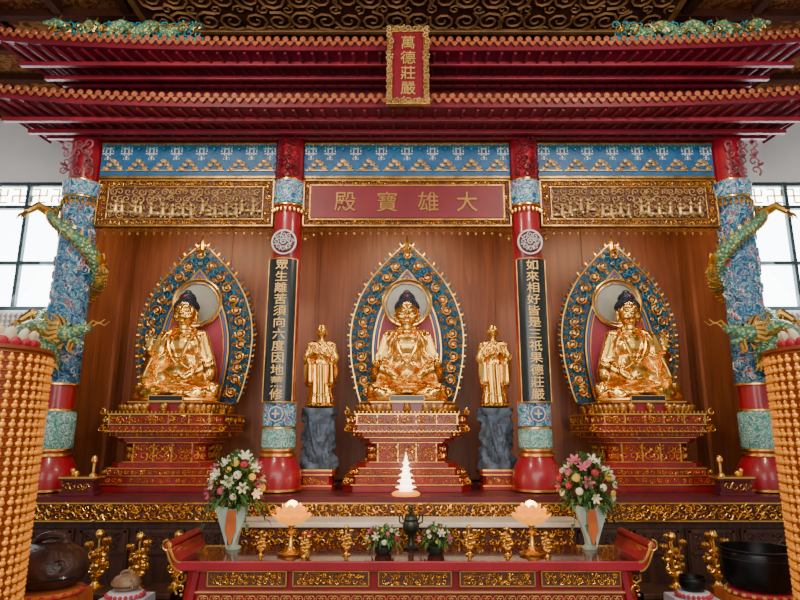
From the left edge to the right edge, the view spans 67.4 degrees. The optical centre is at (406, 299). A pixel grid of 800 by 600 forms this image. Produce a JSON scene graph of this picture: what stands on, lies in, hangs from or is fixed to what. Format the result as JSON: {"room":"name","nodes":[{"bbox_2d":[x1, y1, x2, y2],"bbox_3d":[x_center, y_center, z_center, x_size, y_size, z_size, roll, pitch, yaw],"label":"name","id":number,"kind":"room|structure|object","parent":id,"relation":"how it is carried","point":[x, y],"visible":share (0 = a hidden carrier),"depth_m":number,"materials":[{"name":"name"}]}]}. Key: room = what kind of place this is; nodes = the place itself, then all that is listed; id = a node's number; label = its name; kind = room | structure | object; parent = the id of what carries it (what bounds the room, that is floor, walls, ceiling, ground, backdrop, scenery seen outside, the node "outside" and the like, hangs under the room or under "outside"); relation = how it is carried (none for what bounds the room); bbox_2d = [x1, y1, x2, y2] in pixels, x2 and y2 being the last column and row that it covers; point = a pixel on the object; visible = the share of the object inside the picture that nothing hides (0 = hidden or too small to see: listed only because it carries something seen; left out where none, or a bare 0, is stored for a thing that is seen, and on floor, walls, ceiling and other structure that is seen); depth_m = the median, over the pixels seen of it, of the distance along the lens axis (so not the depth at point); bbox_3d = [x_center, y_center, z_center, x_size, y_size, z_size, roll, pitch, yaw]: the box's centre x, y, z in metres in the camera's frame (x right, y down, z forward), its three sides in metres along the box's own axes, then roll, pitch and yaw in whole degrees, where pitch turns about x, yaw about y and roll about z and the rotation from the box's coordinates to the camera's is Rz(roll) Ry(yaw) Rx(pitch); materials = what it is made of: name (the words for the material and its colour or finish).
{"room":"house of worship","nodes":[
{"label":"house of worship","id":0,"kind":"room"},
{"bbox_2d":[69,229,138,474],"bbox_3d":[-3.400,0.195,6.764,0.110,3.600,1.130,0,-12,0],"label":"wall","id":1,"kind":"structure","parent":0,"point":[105,347],"depth_m":6.74,"materials":[{"name":"red wood"}]},
{"bbox_2d":[0,119,799,312],"bbox_3d":[0.000,-0.997,8.456,13.000,3.450,0.120,0,-12,0],"label":"wall","id":2,"kind":"structure","parent":0,"point":[25,157],"depth_m":8.62,"materials":[{"name":"white paint"}]},
{"bbox_2d":[0,311,27,328],"bbox_3d":[-5.050,0.398,8.060,1.700,0.496,0.051,0,-12,0],"label":"board","id":3,"kind":"object","parent":2,"relation":"attached to","point":[6,319],"visible":0.09,"depth_m":8.08,"materials":[{"name":"white"}]},
{"bbox_2d":[0,182,61,309],"bbox_3d":[-5.100,-0.760,8.393,1.700,1.860,0.092,0,-12,0],"label":"window","id":4,"kind":"structure","parent":2,"relation":"in","point":[28,247],"depth_m":8.42,"materials":[{"name":"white glass"}]},
{"bbox_2d":[0,0,799,89],"bbox_3d":[0.000,-3.452,4.846,12.800,0.085,9.000,0,-12,0],"label":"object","id":5,"kind":"structure","parent":2,"relation":"attached to","point":[55,10],"depth_m":6.47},
{"bbox_2d":[127,0,686,34],"bbox_3d":[0.000,-3.077,6.134,5.700,0.085,1.086,0,-12,0],"label":"ceiling panel","id":6,"kind":"object","parent":2,"relation":"attached to","point":[216,17],"visible":0.9,"depth_m":6.35,"materials":[{"name":"brown wood"}]},
{"bbox_2d":[335,480,565,481],"bbox_3d":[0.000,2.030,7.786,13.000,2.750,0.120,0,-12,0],"label":"baseboard","id":7,"kind":"structure","parent":2,"relation":"attached to","point":[335,480],"depth_m":7.66,"materials":[{"name":"brown wood"}]},
{"bbox_2d":[752,182,799,309],"bbox_3d":[5.100,-0.760,8.393,1.700,1.860,0.092,0,-12,0],"label":"window","id":8,"kind":"structure","parent":2,"relation":"in","point":[778,240],"depth_m":8.42,"materials":[{"name":"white glass"}]},
{"bbox_2d":[786,311,799,329],"bbox_3d":[5.050,0.398,8.060,1.700,0.496,0.051,0,-12,0],"label":"board","id":9,"kind":"object","parent":2,"relation":"attached to","point":[797,315],"visible":0.02,"depth_m":8.09,"materials":[{"name":"white"}]},
{"bbox_2d":[0,0,799,118],"bbox_3d":[0.000,-3.545,4.867,13.000,0.100,9.000,0,-12,0],"label":"ceiling","id":10,"kind":"structure","parent":0,"point":[9,64],"depth_m":6.73,"materials":[{"name":"paint"}]},
{"bbox_2d":[116,228,697,479],"bbox_3d":[0.000,0.321,7.343,7.100,3.600,0.095,0,-12,0],"label":"wall","id":11,"kind":"structure","parent":0,"point":[334,267],"depth_m":7.40,"materials":[{"name":"red wood"}]},
{"bbox_2d":[675,229,744,474],"bbox_3d":[3.400,0.195,6.764,0.110,3.600,1.130,0,-12,0],"label":"wall","id":12,"kind":"structure","parent":0,"point":[708,347],"depth_m":6.72,"materials":[{"name":"red wood"}]},
{"bbox_3d":[0.000,2.455,3.047,13.000,0.100,10.000,0,-12,0],"label":"floor","id":13,"kind":"structure","parent":0,"visible":0},
{"bbox_2d":[0,323,54,599],"bbox_3d":[-2.640,1.287,3.609,0.788,2.423,0.788,10,-16,-39],"label":"tower","id":14,"kind":"object","parent":13,"relation":"on","point":[26,368],"visible":1,"depth_m":3.61,"materials":[{"name":"gold metal"}]},
{"bbox_2d":[55,586,92,599],"bbox_3d":[-2.620,2.297,4.082,0.725,0.547,0.510,0,-12,0],"label":"draped table","id":15,"kind":"object","parent":13,"relation":"on","point":[87,594],"visible":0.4,"depth_m":4.24,"materials":[{"name":"orange fabric"}]},
{"bbox_2d":[24,582,86,599],"bbox_3d":[-2.498,2.009,4.147,0.512,0.042,0.503,0,-12,0],"label":"cushion","id":16,"kind":"object","parent":15,"relation":"on","point":[67,591],"visible":0.42,"depth_m":4.03,"materials":[{"name":"orange fabric"}]},
{"bbox_2d":[25,531,89,590],"bbox_3d":[-2.498,1.806,4.184,0.529,0.366,0.464,0,-12,0],"label":"fish","id":17,"kind":"object","parent":16,"relation":"on","point":[53,564],"visible":0.78,"depth_m":4.06},
{"bbox_2d":[99,592,154,599],"bbox_3d":[-1.944,2.307,4.078,0.330,0.529,0.316,0,-12,0],"label":"draped table","id":18,"kind":"object","parent":13,"relation":"on","point":[149,595],"visible":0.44,"depth_m":4.17,"materials":[{"name":"white fabric"}]},
{"bbox_2d":[104,588,145,599],"bbox_3d":[-1.944,2.028,4.143,0.272,0.042,0.265,0,-12,0],"label":"cushion","id":19,"kind":"object","parent":18,"relation":"on","point":[111,595],"visible":0.8,"depth_m":4.07,"materials":[{"name":"white fabric"}]},
{"bbox_2d":[111,569,140,591],"bbox_3d":[-1.944,1.940,4.160,0.196,0.136,0.172,0,-12,0],"label":"fish","id":20,"kind":"object","parent":19,"relation":"on","point":[124,582],"visible":1,"depth_m":4.11},
{"bbox_2d":[84,583,185,599],"bbox_3d":[-2.380,2.492,4.625,1.200,0.500,0.340,0,-12,0],"label":"bench","id":21,"kind":"object","parent":13,"relation":"on","point":[160,589],"visible":0.32,"depth_m":4.64,"materials":[{"name":"brown wood"}]},
{"bbox_2d":[84,529,111,589],"bbox_3d":[-2.429,2.033,4.722,0.210,0.439,0.153,-7,-14,29],"label":"ornament","id":22,"kind":"object","parent":21,"relation":"on","point":[97,563],"visible":0.99,"depth_m":4.70,"materials":[{"name":"gold metal"}]},
{"bbox_2d":[126,532,151,587],"bbox_3d":[-2.107,2.043,4.720,0.200,0.418,0.145,-7,-14,29],"label":"ornament","id":23,"kind":"object","parent":21,"relation":"on","point":[138,560],"visible":0.94,"depth_m":4.71,"materials":[{"name":"gold metal"}]},
{"bbox_2d":[167,530,183,589],"bbox_3d":[-1.801,2.037,4.721,0.206,0.430,0.150,-7,-14,29],"label":"ornament","id":24,"kind":"object","parent":21,"relation":"on","point":[172,586],"visible":0.21,"depth_m":4.68,"materials":[{"name":"gold metal"}]},
{"bbox_2d":[31,482,785,598],"bbox_3d":[0.000,2.461,5.959,7.850,1.130,1.687,0,-12,0],"label":"platform","id":25,"kind":"object","parent":13,"relation":"on","point":[122,515],"visible":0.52,"depth_m":5.25,"materials":[{"name":"brown wood"}]},
{"bbox_2d":[9,136,109,493],"bbox_3d":[-3.334,0.043,6.024,1.156,3.618,0.804,-3,-13,14],"label":"column","id":26,"kind":"structure","parent":25,"relation":"on","point":[79,275],"depth_m":6.01,"materials":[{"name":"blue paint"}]},
{"bbox_2d":[0,27,799,143],"bbox_3d":[0.000,-2.381,6.301,8.500,1.302,0.822,0,-12,0],"label":"canopy","id":27,"kind":"object","parent":26,"relation":"on","point":[137,90],"visible":0.95,"depth_m":6.07,"materials":[{"name":"red paint"}]},
{"bbox_2d":[43,14,204,41],"bbox_3d":[-2.894,-2.759,6.122,1.642,0.339,0.157,0,-12,0],"label":"dragon","id":28,"kind":"object","parent":27,"relation":"on","point":[116,27],"visible":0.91,"depth_m":6.09,"materials":[{"name":"ceramic"}]},
{"bbox_2d":[386,24,429,106],"bbox_3d":[0.010,-2.265,5.794,0.437,0.856,0.084,0,-12,0],"label":"name plaque","id":29,"kind":"object","parent":27,"relation":"attached to","point":[407,58],"visible":1,"depth_m":5.78,"materials":[{"name":"red wood"}]},
{"bbox_2d":[609,14,770,40],"bbox_3d":[2.894,-2.759,6.122,1.642,0.339,0.157,0,-12,0],"label":"dragon","id":30,"kind":"object","parent":27,"relation":"on","point":[696,27],"visible":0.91,"depth_m":6.08,"materials":[{"name":"ceramic"}]},
{"bbox_2d":[58,455,104,495],"bbox_3d":[-2.970,1.600,5.485,0.350,0.350,0.200,0,-12,0],"label":"stand","id":31,"kind":"object","parent":25,"relation":"on","point":[75,484],"visible":1,"depth_m":5.39,"materials":[{"name":"red paint"}]},
{"bbox_2d":[98,401,244,491],"bbox_3d":[-2.420,1.511,6.272,1.270,0.860,1.003,0,-12,0],"label":"pedestal","id":32,"kind":"object","parent":25,"relation":"on","point":[172,444],"visible":0.89,"depth_m":5.88,"materials":[{"name":"red paint"}]},
{"bbox_2d":[148,395,183,400],"bbox_3d":[-2.420,0.987,6.024,0.350,0.058,0.025,0,-12,0],"label":"name plate","id":33,"kind":"object","parent":32,"relation":"on","point":[150,397],"visible":1,"depth_m":6.02,"materials":[{"name":"black paint"}]},
{"bbox_2d":[131,290,220,400],"bbox_3d":[-2.420,0.470,6.436,0.922,1.230,0.539,0,-12,0],"label":"statue","id":34,"kind":"object","parent":32,"relation":"on","point":[181,360],"visible":0.93,"depth_m":6.33,"materials":[{"name":"gold metal"}]},
{"bbox_2d":[135,235,256,403],"bbox_3d":[-2.420,0.194,6.924,1.382,1.981,0.127,0,-12,0],"label":"mandorla","id":35,"kind":"object","parent":32,"relation":"on","point":[225,314],"visible":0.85,"depth_m":6.91,"materials":[{"name":"blue paint"}]},
{"bbox_2d":[251,136,304,493],"bbox_3d":[-1.250,0.066,6.127,0.470,3.618,0.470,0,-12,0],"label":"column","id":36,"kind":"structure","parent":25,"relation":"on","point":[282,469],"depth_m":6.07,"materials":[{"name":"red paint"}]},
{"bbox_2d":[93,179,274,240],"bbox_3d":[-2.340,-0.949,6.317,1.880,0.680,0.109,0,-12,0],"label":"panel","id":37,"kind":"object","parent":36,"relation":"attached to","point":[126,204],"visible":1,"depth_m":6.32,"materials":[{"name":"gold metal"}]},
{"bbox_2d":[99,143,277,179],"bbox_3d":[-2.340,-1.489,6.450,1.880,0.413,0.090,0,-12,0],"label":"painted frieze","id":38,"kind":"object","parent":37,"relation":"on","point":[118,160],"visible":1,"depth_m":6.43,"materials":[{"name":"blue paint"}]},
{"bbox_2d":[262,257,297,402],"bbox_3d":[-1.250,0.282,5.904,0.299,1.440,0.091,0,-12,0],"label":"couplet board","id":39,"kind":"object","parent":36,"relation":"attached to","point":[280,330],"visible":1,"depth_m":5.88,"materials":[{"name":"black paint"}]},
{"bbox_2d":[302,179,511,240],"bbox_3d":[0.000,-0.946,6.321,2.200,0.684,0.102,0,-12,0],"label":"board","id":40,"kind":"object","parent":36,"relation":"attached to","point":[329,204],"visible":1,"depth_m":6.29,"materials":[{"name":"red paint"}]},
{"bbox_2d":[304,143,509,178],"bbox_3d":[0.000,-1.489,6.450,2.200,0.413,0.090,0,-12,0],"label":"painted frieze","id":41,"kind":"object","parent":40,"relation":"on","point":[322,160],"visible":1,"depth_m":6.43,"materials":[{"name":"blue paint"}]},
{"bbox_2d":[299,408,338,489],"bbox_3d":[-0.899,1.517,6.147,0.410,0.795,0.368,0,-12,0],"label":"pedestal","id":42,"kind":"object","parent":25,"relation":"on","point":[318,465],"visible":0.96,"depth_m":6.02,"materials":[{"name":"grey stone"}]},
{"bbox_2d":[302,324,339,407],"bbox_3d":[-0.901,0.686,6.302,0.324,0.875,0.318,-11,-16,41],"label":"statue","id":43,"kind":"object","parent":42,"relation":"on","point":[321,357],"visible":1,"depth_m":6.22,"materials":[{"name":"gold metal"}]},
{"bbox_2d":[392,453,419,496],"bbox_3d":[-0.010,1.575,5.439,0.240,0.380,0.240,5,-13,-22],"label":"lamp","id":44,"kind":"object","parent":25,"relation":"on","point":[405,487],"visible":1,"depth_m":5.38,"materials":[{"name":"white glass"}]},
{"bbox_2d":[341,401,472,491],"bbox_3d":[0.000,1.511,6.272,1.270,0.860,1.003,0,-12,0],"label":"pedestal","id":45,"kind":"object","parent":25,"relation":"on","point":[422,430],"visible":1,"depth_m":5.87,"materials":[{"name":"red paint"}]},
{"bbox_2d":[347,236,466,401],"bbox_3d":[0.000,0.194,6.924,1.382,1.981,0.127,0,-12,0],"label":"mandorla","id":46,"kind":"object","parent":45,"relation":"on","point":[374,316],"visible":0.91,"depth_m":6.91,"materials":[{"name":"blue paint"}]},
{"bbox_2d":[366,290,447,400],"bbox_3d":[0.000,0.471,6.437,0.861,1.229,0.539,0,-12,0],"label":"statue","id":47,"kind":"object","parent":45,"relation":"on","point":[406,361],"visible":0.9,"depth_m":6.33,"materials":[{"name":"gold metal"}]},
{"bbox_2d":[390,395,423,400],"bbox_3d":[0.000,0.987,6.024,0.350,0.058,0.025,0,-12,0],"label":"name plate","id":48,"kind":"object","parent":45,"relation":"on","point":[392,397],"visible":1,"depth_m":6.02,"materials":[{"name":"black paint"}]},
{"bbox_2d":[476,408,516,489],"bbox_3d":[0.921,1.517,6.147,0.410,0.795,0.368,0,-12,0],"label":"pedestal","id":49,"kind":"object","parent":25,"relation":"on","point":[496,464],"visible":0.96,"depth_m":6.02,"materials":[{"name":"grey stone"}]},
{"bbox_2d":[475,324,512,407],"bbox_3d":[0.919,0.686,6.302,0.324,0.875,0.318,-11,-16,41],"label":"statue","id":50,"kind":"object","parent":49,"relation":"on","point":[493,357],"visible":1,"depth_m":6.22,"materials":[{"name":"gold metal"}]},
{"bbox_2d":[509,136,561,493],"bbox_3d":[1.250,0.066,6.127,0.470,3.618,0.470,0,-12,0],"label":"column","id":51,"kind":"structure","parent":25,"relation":"on","point":[534,471],"depth_m":6.06,"materials":[{"name":"red paint"}]},
{"bbox_2d":[516,257,551,402],"bbox_3d":[1.250,0.282,5.904,0.299,1.440,0.091,0,-12,0],"label":"couplet board","id":52,"kind":"object","parent":51,"relation":"attached to","point":[533,330],"visible":1,"depth_m":5.88,"materials":[{"name":"black paint"}]},
{"bbox_2d":[539,179,721,240],"bbox_3d":[2.340,-0.949,6.317,1.880,0.680,0.109,0,-12,0],"label":"panel","id":53,"kind":"object","parent":51,"relation":"attached to","point":[566,204],"visible":1,"depth_m":6.32,"materials":[{"name":"gold metal"}]},
{"bbox_2d":[536,143,714,179],"bbox_3d":[2.340,-1.489,6.450,1.880,0.413,0.090,0,-12,0],"label":"painted frieze","id":54,"kind":"object","parent":53,"relation":"on","point":[556,160],"visible":1,"depth_m":6.43,"materials":[{"name":"blue paint"}]},
{"bbox_2d":[569,401,715,491],"bbox_3d":[2.420,1.511,6.272,1.270,0.860,1.003,0,-12,0],"label":"pedestal","id":55,"kind":"object","parent":25,"relation":"on","point":[643,443],"visible":0.85,"depth_m":5.88,"materials":[{"name":"red paint"}]},
{"bbox_2d":[557,235,678,403],"bbox_3d":[2.420,0.194,6.924,1.382,1.981,0.127,0,-12,0],"label":"mandorla","id":56,"kind":"object","parent":55,"relation":"on","point":[588,314],"visible":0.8,"depth_m":6.91,"materials":[{"name":"blue paint"}]},
{"bbox_2d":[593,290,682,400],"bbox_3d":[2.420,0.470,6.436,0.922,1.230,0.539,0,-12,0],"label":"statue","id":57,"kind":"object","parent":55,"relation":"on","point":[632,360],"visible":0.91,"depth_m":6.33,"materials":[{"name":"gold metal"}]},
{"bbox_2d":[630,395,665,400],"bbox_3d":[2.420,0.987,6.024,0.350,0.058,0.025,0,-12,0],"label":"name plate","id":58,"kind":"object","parent":55,"relation":"on","point":[633,397],"visible":1,"depth_m":6.02,"materials":[{"name":"black paint"}]},
{"bbox_2d":[709,455,755,495],"bbox_3d":[2.970,1.600,5.485,0.350,0.350,0.200,0,-12,0],"label":"stand","id":59,"kind":"object","parent":25,"relation":"on","point":[737,484],"visible":1,"depth_m":5.39,"materials":[{"name":"red paint"}]},
{"bbox_2d":[704,136,799,493],"bbox_3d":[3.334,0.043,6.024,1.156,3.618,0.804,3,-13,-14],"label":"column","id":60,"kind":"structure","parent":25,"relation":"on","point":[733,271],"depth_m":6.00,"materials":[{"name":"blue paint"}]},
{"bbox_2d":[238,516,579,544],"bbox_3d":[0.000,2.315,4.925,2.850,0.975,0.360,0,-12,0],"label":"table","id":61,"kind":"object","parent":13,"relation":"on","point":[325,530],"visible":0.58,"depth_m":4.88,"materials":[{"name":"stone"}]},
{"bbox_2d":[162,527,657,599],"bbox_3d":[0.020,2.191,4.321,3.403,0.996,0.643,0,-12,0],"label":"altar table","id":62,"kind":"object","parent":13,"relation":"on","point":[572,572],"visible":1,"depth_m":4.10,"materials":[{"name":"red paint"}]},
{"bbox_2d":[195,449,272,549],"bbox_3d":[-1.309,1.518,4.598,0.545,0.733,0.522,-6,-14,27],"label":"flower arrangement","id":63,"kind":"object","parent":62,"relation":"on","point":[231,519],"visible":1,"depth_m":4.52,"materials":[{"name":"multicoloured plant"}]},
{"bbox_2d":[255,530,266,556],"bbox_3d":[-1.038,1.733,4.277,0.084,0.176,0.061,-7,-14,29],"label":"ornament","id":64,"kind":"object","parent":62,"relation":"on","point":[262,546],"visible":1,"depth_m":4.27,"materials":[{"name":"gold metal"}]},
{"bbox_2d":[271,500,311,556],"bbox_3d":[-0.838,1.647,4.349,0.299,0.375,0.285,0,-12,0],"label":"lamp","id":65,"kind":"object","parent":62,"relation":"on","point":[292,514],"visible":0.99,"depth_m":4.30,"materials":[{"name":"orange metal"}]},
{"bbox_2d":[299,531,310,557],"bbox_3d":[-0.719,1.722,4.229,0.084,0.176,0.061,-7,-14,29],"label":"ornament","id":66,"kind":"object","parent":62,"relation":"on","point":[305,541],"visible":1,"depth_m":4.22,"materials":[{"name":"gold metal"}]},
{"bbox_2d":[340,525,353,555],"bbox_3d":[-0.431,1.723,4.310,0.100,0.209,0.073,-7,-14,29],"label":"ornament","id":67,"kind":"object","parent":62,"relation":"on","point":[347,537],"visible":1,"depth_m":4.30,"materials":[{"name":"gold metal"}]},
{"bbox_2d":[362,522,402,554],"bbox_3d":[-0.179,1.735,4.374,0.314,0.214,0.268,0,-12,0],"label":"potted flowers","id":68,"kind":"object","parent":62,"relation":"on","point":[383,547],"visible":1,"depth_m":4.33,"materials":[{"name":"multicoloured plant"}]},
{"bbox_2d":[398,506,422,549],"bbox_3d":[0.030,1.725,4.557,0.156,0.311,0.129,-9,-15,37],"label":"incense burner","id":69,"kind":"object","parent":62,"relation":"on","point":[410,525],"visible":1,"depth_m":4.52,"materials":[{"name":"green metal"}]},
{"bbox_2d":[417,521,454,554],"bbox_3d":[0.223,1.730,4.369,0.304,0.220,0.253,0,-12,0],"label":"potted flowers","id":70,"kind":"object","parent":62,"relation":"on","point":[436,547],"visible":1,"depth_m":4.33,"materials":[{"name":"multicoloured plant"}]},
{"bbox_2d":[462,525,476,555],"bbox_3d":[0.452,1.723,4.310,0.100,0.209,0.073,-7,-14,29],"label":"ornament","id":71,"kind":"object","parent":62,"relation":"on","point":[470,544],"visible":1,"depth_m":4.30,"materials":[{"name":"gold metal"}]},
{"bbox_2d":[500,526,513,556],"bbox_3d":[0.718,1.721,4.280,0.096,0.201,0.070,-7,-14,29],"label":"ornament","id":72,"kind":"object","parent":62,"relation":"on","point":[507,539],"visible":1,"depth_m":4.27,"materials":[{"name":"gold metal"}]},
{"bbox_2d":[510,500,550,556],"bbox_3d":[0.902,1.647,4.349,0.299,0.375,0.285,0,-12,0],"label":"lamp","id":73,"kind":"object","parent":62,"relation":"on","point":[530,514],"visible":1,"depth_m":4.30,"materials":[{"name":"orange glass"}]},
{"bbox_2d":[541,531,552,557],"bbox_3d":[0.990,1.722,4.229,0.084,0.176,0.061,-7,-14,29],"label":"ornament","id":74,"kind":"object","parent":62,"relation":"on","point":[547,542],"visible":1,"depth_m":4.22,"materials":[{"name":"gold metal"}]},
{"bbox_2d":[550,450,626,549],"bbox_3d":[1.375,1.520,4.606,0.600,0.732,0.518,0,-12,0],"label":"flower arrangement","id":75,"kind":"object","parent":62,"relation":"on","point":[590,518],"visible":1,"depth_m":4.52,"materials":[{"name":"multicoloured plant"}]},
{"bbox_2d":[634,583,725,599],"bbox_3d":[2.380,2.492,4.625,1.200,0.500,0.340,0,-12,0],"label":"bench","id":76,"kind":"object","parent":13,"relation":"on","point":[648,591],"visible":0.3,"depth_m":4.64,"materials":[{"name":"brown wood"}]},
{"bbox_2d":[659,532,686,589],"bbox_3d":[2.104,2.043,4.720,0.200,0.418,0.145,-7,-14,29],"label":"ornament","id":77,"kind":"object","parent":76,"relation":"on","point":[674,553],"visible":0.98,"depth_m":4.71,"materials":[{"name":"gold metal"}]},
{"bbox_2d":[701,530,728,588],"bbox_3d":[2.435,2.037,4.721,0.206,0.430,0.150,-7,-14,29],"label":"ornament","id":78,"kind":"object","parent":76,"relation":"on","point":[717,576],"visible":0.7,"depth_m":4.71,"materials":[{"name":"gold metal"}]},
{"bbox_2d":[663,592,719,599],"bbox_3d":[1.979,2.307,4.078,0.330,0.529,0.316,0,-12,0],"label":"draped table","id":79,"kind":"object","parent":13,"relation":"on","point":[667,595],"visible":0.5,"depth_m":4.16,"materials":[{"name":"white fabric"}]},
{"bbox_2d":[674,588,713,599],"bbox_3d":[1.979,2.028,4.143,0.252,0.042,0.246,0,-12,0],"label":"cushion","id":80,"kind":"object","parent":79,"relation":"on","point":[706,595],"visible":0.8,"depth_m":4.08,"materials":[{"name":"white fabric"}]},
{"bbox_2d":[678,573,705,591],"bbox_3d":[1.979,1.962,4.157,0.175,0.090,0.175,0,-12,0],"label":"bowl","id":81,"kind":"object","parent":80,"relation":"on","point":[690,582],"visible":1,"depth_m":4.10,"materials":[{"name":"black metal"}]},
{"bbox_2d":[714,586,755,599],"bbox_3d":[2.560,2.297,4.082,0.703,0.547,0.510,0,-12,0],"label":"draped table","id":82,"kind":"object","parent":13,"relation":"on","point":[720,593],"visible":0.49,"depth_m":4.22,"materials":[{"name":"orange fabric"}]},
{"bbox_2d":[723,583,793,599],"bbox_3d":[2.449,2.009,4.147,0.472,0.042,0.463,0,-12,0],"label":"cushion","id":83,"kind":"object","parent":82,"relation":"on","point":[745,593],"visible":0.5,"depth_m":4.01,"materials":[{"name":"red fabric"}]},
{"bbox_2d":[716,541,791,592],"bbox_3d":[2.449,1.860,4.180,0.505,0.260,0.505,0,-12,0],"label":"bowl","id":84,"kind":"object","parent":83,"relation":"on","point":[749,565],"visible":0.8,"depth_m":4.02,"materials":[{"name":"black metal"}]},
{"bbox_2d":[762,329,799,599],"bbox_3d":[2.660,1.287,3.609,0.788,2.423,0.788,-10,-16,39],"label":"tower","id":85,"kind":"object","parent":13,"relation":"on","point":[781,363],"visible":1,"depth_m":3.69,"materials":[{"name":"gold metal"}]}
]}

